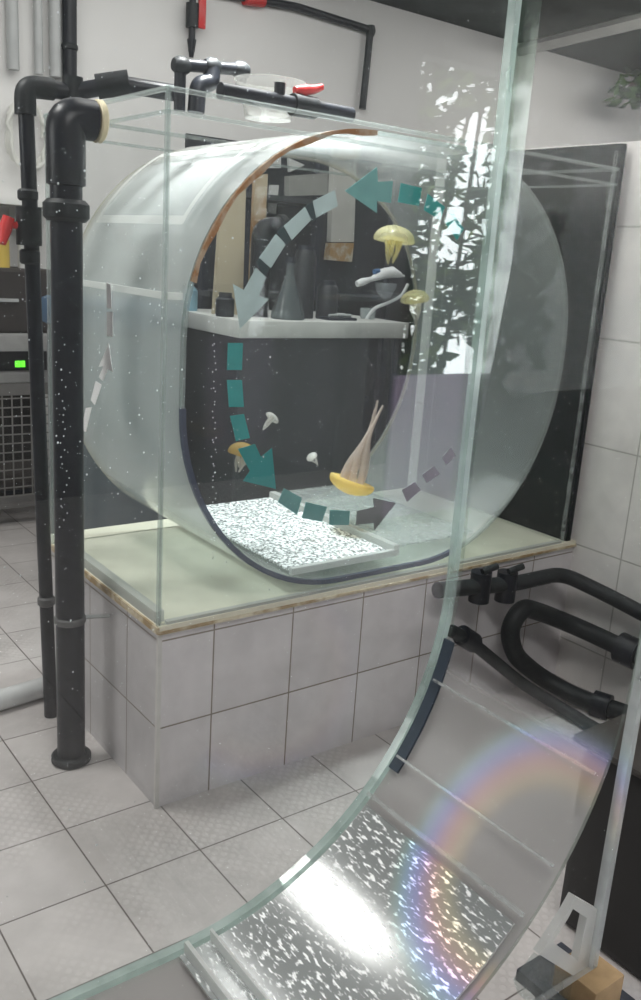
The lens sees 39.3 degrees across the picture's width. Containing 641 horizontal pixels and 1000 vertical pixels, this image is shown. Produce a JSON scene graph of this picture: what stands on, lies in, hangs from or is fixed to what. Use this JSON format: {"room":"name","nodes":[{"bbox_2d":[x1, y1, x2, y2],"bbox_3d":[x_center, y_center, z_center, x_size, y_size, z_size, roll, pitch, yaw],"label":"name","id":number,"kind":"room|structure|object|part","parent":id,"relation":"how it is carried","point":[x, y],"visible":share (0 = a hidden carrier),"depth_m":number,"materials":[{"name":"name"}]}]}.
{"room":"aquarium laboratory","nodes":[
{"label":"aquarium laboratory","id":0,"kind":"room"},
{"bbox_2d":[0,506,640,999],"bbox_3d":[2.759,1.132,2.172,11.200,0.060,10.700,-7,19,-36],"label":"floor","id":1,"kind":"structure","parent":0,"point":[155,879],"depth_m":2.28,"materials":[{"name":"tile"}]},
{"bbox_2d":[0,677,42,710],"bbox_3d":[-0.993,0.629,2.859,0.312,0.065,0.066,-11,21,-43],"label":"drain pipe","id":2,"kind":"object","parent":1,"relation":"on","point":[25,692],"visible":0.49,"depth_m":2.86,"materials":[{"name":"grey plastic"}]},
{"bbox_2d":[0,382,48,508],"bbox_3d":[-1.739,-0.263,4.677,0.646,0.745,0.396,-7,19,-36],"label":"wire crate","id":3,"kind":"object","parent":1,"relation":"on","point":[15,431],"visible":0.3,"depth_m":4.65,"materials":[{"name":"metal"}]},
{"bbox_2d":[0,459,33,493],"bbox_3d":[-1.601,-0.128,4.709,0.180,0.165,0.160,-7,19,-36],"label":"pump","id":4,"kind":"object","parent":3,"relation":"in","point":[27,464],"visible":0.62,"depth_m":4.65,"materials":[{"name":"black plastic"}]},
{"bbox_2d":[0,333,47,383],"bbox_3d":[-1.691,-0.733,4.535,0.580,0.240,0.382,-7,19,-36],"label":"electronic device","id":5,"kind":"object","parent":3,"relation":"on","point":[13,346],"visible":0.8,"depth_m":4.45,"materials":[{"name":"grey metal"}]},
{"bbox_3d":[-1.593,-0.679,4.390,0.515,0.095,0.008,-7,19,-36],"label":"plate","id":6,"kind":"part","parent":5,"relation":"part of","materials":[{"name":"black plastic"}]},
{"bbox_2d":[0,266,50,332],"bbox_3d":[-1.686,-1.010,4.496,0.640,0.315,0.330,-7,19,-36],"label":"storage cabinet","id":7,"kind":"object","parent":5,"relation":"on","point":[12,286],"visible":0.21,"depth_m":4.45,"materials":[{"name":"grey metal"}]},
{"bbox_2d":[0,240,9,267],"bbox_3d":[-1.600,-1.265,4.435,0.120,0.220,0.120,-7,19,-36],"label":"bottle","id":8,"kind":"object","parent":7,"relation":"on","point":[4,249],"visible":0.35,"depth_m":4.42,"materials":[{"name":"yellow plastic"}]},
{"bbox_3d":[-1.537,-0.984,4.417,0.100,0.015,0.018,-7,19,-36],"label":"handle","id":9,"kind":"part","parent":7,"relation":"part of","materials":[{"name":"silver metal"}]},
{"bbox_2d":[18,245,24,267],"bbox_3d":[-1.480,-1.271,4.526,0.090,0.200,0.090,-7,19,-36],"label":"bottle","id":10,"kind":"object","parent":7,"relation":"on","point":[20,265],"visible":0.06,"depth_m":4.51,"materials":[{"name":"white plastic"}]},
{"bbox_2d":[42,97,109,769],"bbox_3d":[-0.644,-0.109,2.382,0.162,1.785,0.112,-7,19,-36],"label":"standpipe","id":11,"kind":"object","parent":1,"relation":"on","point":[72,122],"visible":1,"depth_m":2.29,"materials":[{"name":"black plastic"}]},
{"bbox_3d":[-0.631,0.326,2.513,0.080,0.012,0.012,0,16,-15],"label":"clamp rod","id":12,"kind":"part","parent":11,"relation":"part of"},
{"bbox_2d":[0,69,173,718],"bbox_3d":[-0.679,-0.239,2.629,0.477,1.904,0.084,-3,16,-23],"label":"supply pipe","id":13,"kind":"object","parent":1,"relation":"on","point":[112,84],"visible":0.95,"depth_m":2.44,"materials":[{"name":"black plastic"}]},
{"bbox_3d":[-0.835,-0.720,2.397,0.057,0.078,0.038,-7,19,-36],"label":"valve handle","id":14,"kind":"part","parent":13,"relation":"part of","materials":[{"name":"red plastic"}]},
{"bbox_2d":[41,295,183,533],"bbox_3d":[-0.924,-0.262,3.963,0.480,1.220,0.440,-7,19,-36],"label":"bin","id":15,"kind":"object","parent":1,"relation":"on","point":[121,399],"visible":0.55,"depth_m":3.77,"materials":[{"name":"plastic"}]},
{"bbox_3d":[-0.889,-0.792,3.820,0.480,0.120,0.440,-7,19,-36],"label":"lid","id":16,"kind":"part","parent":15,"relation":"part of","materials":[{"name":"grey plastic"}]},
{"bbox_2d":[173,309,408,514],"bbox_3d":[-0.178,-0.294,4.347,0.935,1.178,0.620,-7,19,-36],"label":"bench","id":17,"kind":"object","parent":1,"relation":"on","point":[321,373],"visible":0.55,"depth_m":4.02,"materials":[{"name":"stone"}]},
{"bbox_2d":[182,274,197,310],"bbox_3d":[-0.591,-0.941,4.067,0.070,0.160,0.070,-7,19,-36],"label":"bottle","id":18,"kind":"object","parent":17,"relation":"on","point":[190,293],"visible":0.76,"depth_m":4.05,"materials":[{"name":"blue plastic"}]},
{"bbox_3d":[-0.538,-0.216,4.107,0.020,1.106,0.560,-7,19,-36],"label":"panel","id":19,"kind":"part","parent":17,"relation":"part of","materials":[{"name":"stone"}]},
{"bbox_2d":[215,292,234,316],"bbox_3d":[-0.409,-0.839,3.849,0.080,0.100,0.080,-7,19,-36],"label":"canister","id":20,"kind":"object","parent":17,"relation":"on","point":[224,302],"visible":1,"depth_m":3.82,"materials":[{"name":"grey plastic"}]},
{"bbox_3d":[-0.407,-0.877,3.839,0.056,0.020,0.056,-7,19,-36],"label":"lid","id":21,"kind":"part","parent":20,"relation":"part of","materials":[{"name":"black plastic"}]},
{"bbox_2d":[211,189,245,314],"bbox_3d":[-0.399,-1.085,3.922,0.149,0.540,0.020,-7,19,-36],"label":"board","id":22,"kind":"object","parent":17,"relation":"on","point":[229,253],"visible":0.64,"depth_m":3.91,"materials":[{"name":"beige wood"}]},
{"bbox_2d":[248,174,267,280],"bbox_3d":[-0.287,-1.155,4.064,0.068,0.614,0.020,-7,19,-36],"label":"board","id":23,"kind":"object","parent":17,"relation":"on","point":[259,197],"visible":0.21,"depth_m":4.01,"materials":[{"name":"beige wood"}]},
{"bbox_2d":[249,214,288,316],"bbox_3d":[-0.235,-1.031,3.948,0.159,0.442,0.110,-7,19,-36],"label":"bench elbow","id":24,"kind":"object","parent":17,"relation":"on","point":[263,232],"visible":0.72,"depth_m":3.88,"materials":[{"name":"black plastic"}]},
{"bbox_2d":[272,257,304,320],"bbox_3d":[-0.137,-0.926,3.928,0.150,0.264,0.150,-7,19,-36],"label":"flask","id":25,"kind":"object","parent":17,"relation":"on","point":[288,259],"visible":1,"depth_m":3.89,"materials":[{"name":"grey glass"}]},
{"bbox_3d":[-0.093,-0.209,4.075,0.695,1.046,0.020,-7,19,-36],"label":"panel","id":26,"kind":"part","parent":17,"relation":"part of","materials":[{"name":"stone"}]},
{"bbox_2d":[291,245,316,318],"bbox_3d":[-0.074,-0.987,4.061,0.100,0.319,0.100,-7,19,-36],"label":"canister","id":27,"kind":"object","parent":17,"relation":"on","point":[305,266],"visible":1,"depth_m":4.02,"materials":[{"name":"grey plastic"}]},
{"bbox_3d":[-0.064,-1.131,4.022,0.070,0.020,0.070,-7,19,-36],"label":"lid","id":28,"kind":"part","parent":27,"relation":"part of","materials":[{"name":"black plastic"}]},
{"bbox_2d":[315,280,338,317],"bbox_3d":[0.030,-0.930,4.160,0.100,0.170,0.100,-7,19,-36],"label":"canister","id":29,"kind":"object","parent":17,"relation":"on","point":[327,291],"visible":0.85,"depth_m":4.12,"materials":[{"name":"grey plastic"}]},
{"bbox_3d":[0.035,-1.002,4.141,0.070,0.020,0.070,-7,19,-36],"label":"lid","id":30,"kind":"part","parent":29,"relation":"part of","materials":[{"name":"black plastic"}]},
{"bbox_2d":[316,313,356,320],"bbox_3d":[0.074,-0.843,4.118,0.160,0.031,0.100,-7,19,-36],"label":"tray","id":31,"kind":"object","parent":17,"relation":"on","point":[339,316],"visible":1,"depth_m":4.09,"materials":[{"name":"grey plastic"}]},
{"bbox_2d":[316,316,356,320],"bbox_3d":[0.074,-0.834,4.120,0.160,0.012,0.100,-7,19,-36],"label":"tray","id":32,"kind":"object","parent":31,"relation":"on","point":[331,318],"depth_m":4.09,"materials":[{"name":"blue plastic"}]},
{"bbox_2d":[355,266,408,318],"bbox_3d":[0.291,-0.973,4.218,0.324,0.246,0.104,-7,19,-36],"label":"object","id":33,"kind":"object","parent":17,"relation":"on","point":[389,272],"visible":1,"depth_m":4.19,"materials":[{"name":"white plastic"}]},
{"bbox_3d":[0.331,-0.239,4.406,0.039,1.106,0.040,-7,19,-36],"label":"leg","id":34,"kind":"part","parent":17,"relation":"part of","materials":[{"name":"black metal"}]},
{"bbox_2d":[181,133,435,491],"bbox_3d":[0.225,-0.883,5.082,2.130,1.980,0.280,-7,19,-36],"label":"equipment rack","id":35,"kind":"object","parent":1,"relation":"on","point":[378,243],"depth_m":5.03,"materials":[{"name":"metal"}]},
{"bbox_3d":[-0.591,-0.748,4.442,0.036,1.950,0.040,-7,19,-36],"label":"post","id":36,"kind":"part","parent":35,"relation":"part of","materials":[{"name":"black metal"}]},
{"bbox_3d":[-0.415,-0.772,4.571,0.036,1.950,0.040,-7,19,-36],"label":"post","id":37,"kind":"part","parent":35,"relation":"part of","materials":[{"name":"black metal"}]},
{"bbox_2d":[218,192,313,206],"bbox_3d":[-0.224,-1.512,4.519,0.520,0.025,0.260,-7,19,-36],"label":"shelf","id":38,"kind":"object","parent":35,"relation":"attached to","point":[281,200],"depth_m":4.45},
{"bbox_3d":[-0.246,-1.553,4.633,0.054,0.144,0.020,-7,19,-36],"label":"plastic strip","id":39,"kind":"part","parent":35,"relation":"part of","materials":[{"name":"grey plastic"}]},
{"bbox_2d":[268,157,280,167],"bbox_3d":[-0.235,-1.724,4.586,0.070,0.060,0.020,-7,19,-36],"label":"card","id":40,"kind":"object","parent":35,"relation":"hanging from","point":[277,163],"visible":0.64,"depth_m":4.58,"materials":[{"name":"paper"}]},
{"bbox_2d":[287,158,303,171],"bbox_3d":[-0.129,-1.736,4.665,0.103,0.067,0.020,-7,19,-36],"label":"card","id":41,"kind":"object","parent":35,"relation":"attached to","point":[292,165],"visible":0.91,"depth_m":4.64,"materials":[{"name":"white paper"}]},
{"bbox_2d":[183,288,424,302],"bbox_3d":[0.228,-1.126,4.993,2.080,0.025,0.260,-7,19,-36],"label":"shelf","id":42,"kind":"object","parent":35,"relation":"attached to","point":[276,294],"depth_m":4.91,"materials":[{"name":"white plastic"}]},
{"bbox_2d":[284,173,327,195],"bbox_3d":[-0.070,-1.578,4.487,0.245,0.131,0.040,-7,19,-36],"label":"box","id":43,"kind":"object","parent":35,"relation":"on","point":[309,184],"visible":0.86,"depth_m":4.46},
{"bbox_3d":[-0.061,-0.818,4.830,0.036,1.950,0.040,-7,19,-36],"label":"post","id":44,"kind":"part","parent":35,"relation":"part of","materials":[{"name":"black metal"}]},
{"bbox_2d":[324,152,356,261],"bbox_3d":[0.117,-1.599,4.892,0.178,0.574,0.050,-7,19,-36],"label":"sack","id":45,"kind":"object","parent":35,"relation":"hanging from","point":[341,219],"visible":0.96,"depth_m":4.88,"materials":[{"name":"grey paper"}]},
{"bbox_3d":[0.356,-0.873,5.135,0.036,1.950,0.040,-7,19,-36],"label":"post","id":46,"kind":"part","parent":35,"relation":"part of","materials":[{"name":"black metal"}]},
{"bbox_2d":[359,359,373,469],"bbox_3d":[0.095,-0.222,4.439,0.259,1.024,0.252,13,18,30],"label":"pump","id":47,"kind":"object","parent":1,"relation":"on","point":[370,369],"visible":0.12,"depth_m":4.33,"materials":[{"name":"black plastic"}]},
{"bbox_3d":[0.123,-0.603,4.331,0.250,0.230,0.230,11,17,25],"label":"motor","id":48,"kind":"part","parent":47,"relation":"part of","materials":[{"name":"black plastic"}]},
{"bbox_2d":[446,624,598,729],"bbox_3d":[0.712,0.564,2.958,0.616,0.355,0.299,6,15,9],"label":"pipe","id":49,"kind":"object","parent":1,"relation":"on","point":[463,636],"visible":0.95,"depth_m":2.98,"materials":[{"name":"black plastic"}]},
{"bbox_2d":[500,599,640,720],"bbox_3d":[1.076,0.599,2.901,0.974,0.392,0.303,13,18,32],"label":"pipe","id":50,"kind":"object","parent":1,"relation":"on","point":[625,648],"visible":0.98,"depth_m":3.04,"materials":[{"name":"black plastic"}]},
{"bbox_2d":[515,942,634,999],"bbox_3d":[0.348,0.919,1.343,0.100,0.474,0.130,-7,19,-36],"label":"stand","id":51,"kind":"object","parent":1,"relation":"on","point":[536,976],"visible":0.4,"depth_m":1.29,"materials":[{"name":"blue plastic"}]},
{"bbox_2d":[0,11,607,999],"bbox_3d":[-0.218,-0.053,0.781,1.420,1.633,0.340,-7,19,-36],"label":"tank","id":52,"kind":"object","parent":51,"relation":"on","point":[477,814],"visible":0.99,"depth_m":1.22,"materials":[{"name":"glass"}]},
{"bbox_2d":[552,952,623,999],"bbox_3d":[0.375,0.674,1.258,0.065,0.044,0.070,-7,19,-36],"label":"wooden block","id":53,"kind":"object","parent":51,"relation":"on","point":[600,980],"visible":0.63,"depth_m":1.24,"materials":[{"name":"brown wood"}]},
{"bbox_2d":[560,707,640,978],"bbox_3d":[1.185,0.806,1.954,0.945,0.480,0.920,-7,19,-36],"label":"cabinet","id":54,"kind":"object","parent":1,"relation":"on","point":[603,869],"visible":0.73,"depth_m":1.93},
{"bbox_3d":[1.200,0.585,1.894,0.945,0.020,0.920,-7,19,-36],"label":"lid","id":55,"kind":"part","parent":54,"relation":"part of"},
{"bbox_2d":[0,0,640,477],"bbox_3d":[-0.557,-1.638,5.532,10.400,3.100,0.150,-7,19,-36],"label":"wall","id":56,"kind":"structure","parent":0,"point":[543,99],"depth_m":5.36,"materials":[{"name":"white paint"}]},
{"bbox_2d":[5,0,19,70],"bbox_3d":[-1.504,-2.497,4.367,0.058,0.740,0.060,-7,19,-36],"label":"conduit","id":57,"kind":"object","parent":56,"relation":"attached to","point":[11,6],"visible":1,"depth_m":4.40,"materials":[{"name":"grey plastic"}]},
{"bbox_2d":[0,198,41,230],"bbox_3d":[-1.694,-1.410,4.401,0.800,0.145,0.330,-7,19,-36],"label":"wall shelf","id":58,"kind":"object","parent":56,"relation":"attached to","point":[11,203],"visible":0.16,"depth_m":4.41,"materials":[{"name":"white metal"}]},
{"bbox_2d":[5,102,45,170],"bbox_3d":[-1.489,-1.856,4.564,0.235,0.363,0.064,-7,19,-36],"label":"coil","id":59,"kind":"object","parent":56,"relation":"attached to","point":[9,134],"visible":0.62,"depth_m":4.53,"materials":[{"name":"white plastic"}]},
{"bbox_2d":[33,0,42,74],"bbox_3d":[-1.401,-2.510,4.443,0.043,0.740,0.044,-7,19,-36],"label":"conduit","id":60,"kind":"object","parent":56,"relation":"attached to","point":[37,4],"visible":1,"depth_m":4.48,"materials":[{"name":"grey plastic"}]},
{"bbox_2d":[48,0,61,77],"bbox_3d":[-1.331,-2.519,4.493,0.058,0.740,0.060,-7,19,-36],"label":"conduit","id":61,"kind":"object","parent":56,"relation":"attached to","point":[55,71],"visible":0.93,"depth_m":4.52,"materials":[{"name":"grey plastic"}]},
{"bbox_2d":[61,0,77,75],"bbox_3d":[-1.278,-2.349,4.570,0.084,1.080,0.084,-7,19,-36],"label":"pipe","id":62,"kind":"object","parent":56,"relation":"attached to","point":[69,7],"visible":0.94,"depth_m":4.54,"materials":[{"name":"black plastic"}]},
{"bbox_2d":[186,0,205,57],"bbox_3d":[-0.704,-2.588,4.937,0.120,0.299,0.072,-7,19,-36],"label":"valve","id":63,"kind":"object","parent":56,"relation":"attached to","point":[195,12],"visible":1,"depth_m":4.90,"materials":[{"name":"black plastic"}]},
{"bbox_3d":[-0.651,-2.674,4.924,0.045,0.160,0.020,-7,19,-36],"label":"valve handle","id":64,"kind":"part","parent":63,"relation":"part of","materials":[{"name":"red plastic"}]},
{"bbox_2d":[238,0,375,109],"bbox_3d":[-0.148,-2.689,5.364,1.185,0.507,0.070,-7,19,-36],"label":"pipe","id":65,"kind":"object","parent":56,"relation":"attached to","point":[370,30],"visible":1,"depth_m":5.49,"materials":[{"name":"black plastic"}]},
{"bbox_2d":[515,13,640,56],"bbox_3d":[1.730,-3.058,5.896,0.090,0.090,1.258,-5,17,-29],"label":"trim","id":66,"kind":"structure","parent":56,"relation":"attached to","point":[632,22],"depth_m":5.88,"materials":[{"name":"grey metal"}]},
{"bbox_2d":[370,0,640,74],"bbox_3d":[1.955,-2.096,2.011,10.400,0.100,8.300,-7,19,-36],"label":"ceiling","id":67,"kind":"structure","parent":0,"point":[519,21],"depth_m":5.82,"materials":[{"name":"paint"}]},
{"bbox_2d":[603,62,640,109],"bbox_3d":[2.557,-3.101,6.730,0.714,0.398,0.676,-7,19,-36],"label":"hanging plant","id":68,"kind":"object","parent":67,"relation":"hanging from","point":[632,93],"visible":1,"depth_m":6.79,"materials":[{"name":"green plant"}]},
{"bbox_3d":[2.554,-3.040,6.740,0.397,0.163,0.341,-7,19,-36],"label":"stem","id":69,"kind":"part","parent":68,"relation":"part of","materials":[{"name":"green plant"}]},
{"bbox_2d":[407,141,640,707],"bbox_3d":[1.343,-0.672,2.584,0.100,3.020,2.900,-7,19,-36],"label":"wall","id":70,"kind":"structure","parent":0,"point":[606,528],"depth_m":3.09,"materials":[{"name":"white tile"}]},
{"bbox_2d":[51,543,159,634],"bbox_3d":[-0.657,0.227,2.579,0.006,0.018,0.842,-7,19,-36],"label":"trim","id":71,"kind":"structure","parent":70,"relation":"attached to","point":[87,575],"depth_m":2.42,"materials":[{"name":"beige wood"}]},
{"bbox_2d":[153,635,161,808],"bbox_3d":[-0.424,0.583,2.339,0.012,0.503,0.008,-7,19,-36],"label":"trim","id":72,"kind":"structure","parent":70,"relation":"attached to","point":[159,638],"depth_m":2.33,"materials":[{"name":"silver metal"}]},
{"bbox_2d":[51,493,572,806],"bbox_3d":[-0.007,0.395,3.136,1.645,0.503,0.820,-7,19,-36],"label":"base","id":73,"kind":"object","parent":70,"relation":"attached to","point":[372,671],"depth_m":2.60,"materials":[{"name":"tile"}]},
{"bbox_2d":[51,488,575,635],"bbox_3d":[0.008,0.141,3.066,1.651,0.024,0.836,-7,19,-36],"label":"ledge","id":74,"kind":"object","parent":70,"relation":"attached to","point":[172,567],"depth_m":2.88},
{"bbox_2d":[83,129,561,624],"bbox_3d":[0.050,-0.464,2.852,1.599,1.259,0.756,-7,19,-36],"label":"tank","id":75,"kind":"object","parent":74,"relation":"on","point":[367,189],"visible":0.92,"depth_m":2.49,"materials":[{"name":"clear glass"}]},
{"bbox_3d":[-0.397,-0.840,2.398,0.207,0.208,0.520,-7,19,-36],"label":"overflow frame","id":76,"kind":"part","parent":75,"relation":"part of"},
{"bbox_2d":[171,55,250,114],"bbox_3d":[-0.290,-1.112,2.409,0.230,0.153,0.061,-7,19,-36],"label":"return manifold","id":77,"kind":"object","parent":75,"relation":"attached to","point":[211,68],"visible":0.98,"depth_m":2.37,"materials":[{"name":"black plastic"}]},
{"bbox_2d":[228,442,249,456],"bbox_3d":[-0.221,-0.122,2.557,0.086,0.087,0.089,0,16,-15],"label":"jellyfish","id":78,"kind":"object","parent":75,"relation":"in","point":[233,449],"visible":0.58,"depth_m":2.52},
{"bbox_2d":[216,82,355,122],"bbox_3d":[-0.079,-1.017,2.261,0.400,0.088,0.054,-7,19,-36],"label":"pipe","id":79,"kind":"object","parent":75,"relation":"on","point":[298,103],"visible":1,"depth_m":2.25,"materials":[{"name":"black plastic"}]},
{"bbox_3d":[-0.030,-1.042,2.290,0.089,0.049,0.026,-7,19,-36],"label":"lever","id":80,"kind":"part","parent":79,"relation":"part of","materials":[{"name":"red plastic"}]},
{"bbox_2d":[330,400,383,495],"bbox_3d":[0.108,-0.162,2.850,0.144,0.306,0.144,10,16,21],"label":"jellyfish","id":81,"kind":"object","parent":75,"relation":"in","point":[348,482],"visible":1,"depth_m":2.84},
{"bbox_3d":[0.113,-0.153,2.860,0.102,0.196,0.025,-1,16,-17],"label":"oral arm","id":82,"kind":"part","parent":81,"relation":"part of"},
{"bbox_3d":[0.137,-0.160,2.849,0.101,0.229,0.027,-7,19,-36],"label":"oral arm","id":83,"kind":"part","parent":81,"relation":"part of"},
{"bbox_3d":[0.127,-0.171,2.880,0.087,0.245,0.024,-1,16,-16],"label":"oral arm","id":84,"kind":"part","parent":81,"relation":"part of"},
{"bbox_3d":[0.123,-0.188,2.878,0.104,0.270,0.047,-7,19,-36],"label":"oral arm","id":85,"kind":"part","parent":81,"relation":"part of"},
{"bbox_3d":[0.142,-0.138,2.872,0.051,0.204,0.024,-1,16,-19],"label":"oral arm","id":86,"kind":"part","parent":81,"relation":"part of"},
{"bbox_3d":[0.157,-0.169,2.850,0.091,0.265,0.028,-7,19,-36],"label":"oral arm","id":87,"kind":"part","parent":81,"relation":"part of"},
{"bbox_2d":[416,143,626,540],"bbox_3d":[0.692,-0.594,3.345,0.030,1.335,0.800,-7,19,-36],"label":"board","id":88,"kind":"object","parent":74,"relation":"on","point":[528,300],"visible":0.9,"depth_m":3.28,"materials":[{"name":"black plastic"}]},
{"bbox_2d":[159,544,575,634],"bbox_3d":[0.256,0.250,2.745,1.651,0.008,0.004,-7,19,-36],"label":"trim","id":89,"kind":"structure","parent":70,"relation":"attached to","point":[574,545],"depth_m":2.62,"materials":[{"name":"beige wood"}]},
{"bbox_2d":[432,563,640,620],"bbox_3d":[1.016,0.383,2.809,1.272,0.279,0.540,9,16,18],"label":"pipe","id":90,"kind":"object","parent":70,"relation":"attached to","point":[481,583],"visible":1,"depth_m":2.92,"materials":[{"name":"black plastic"}]},
{"bbox_3d":[0.534,0.217,2.832,0.061,0.033,0.022,-4,17,-26],"label":"valve handle","id":91,"kind":"part","parent":90,"relation":"part of","materials":[{"name":"black plastic"}]},
{"bbox_3d":[0.634,0.224,2.911,0.061,0.033,0.022,-4,17,-26],"label":"valve handle","id":92,"kind":"part","parent":90,"relation":"part of","materials":[{"name":"black plastic"}]}
]}

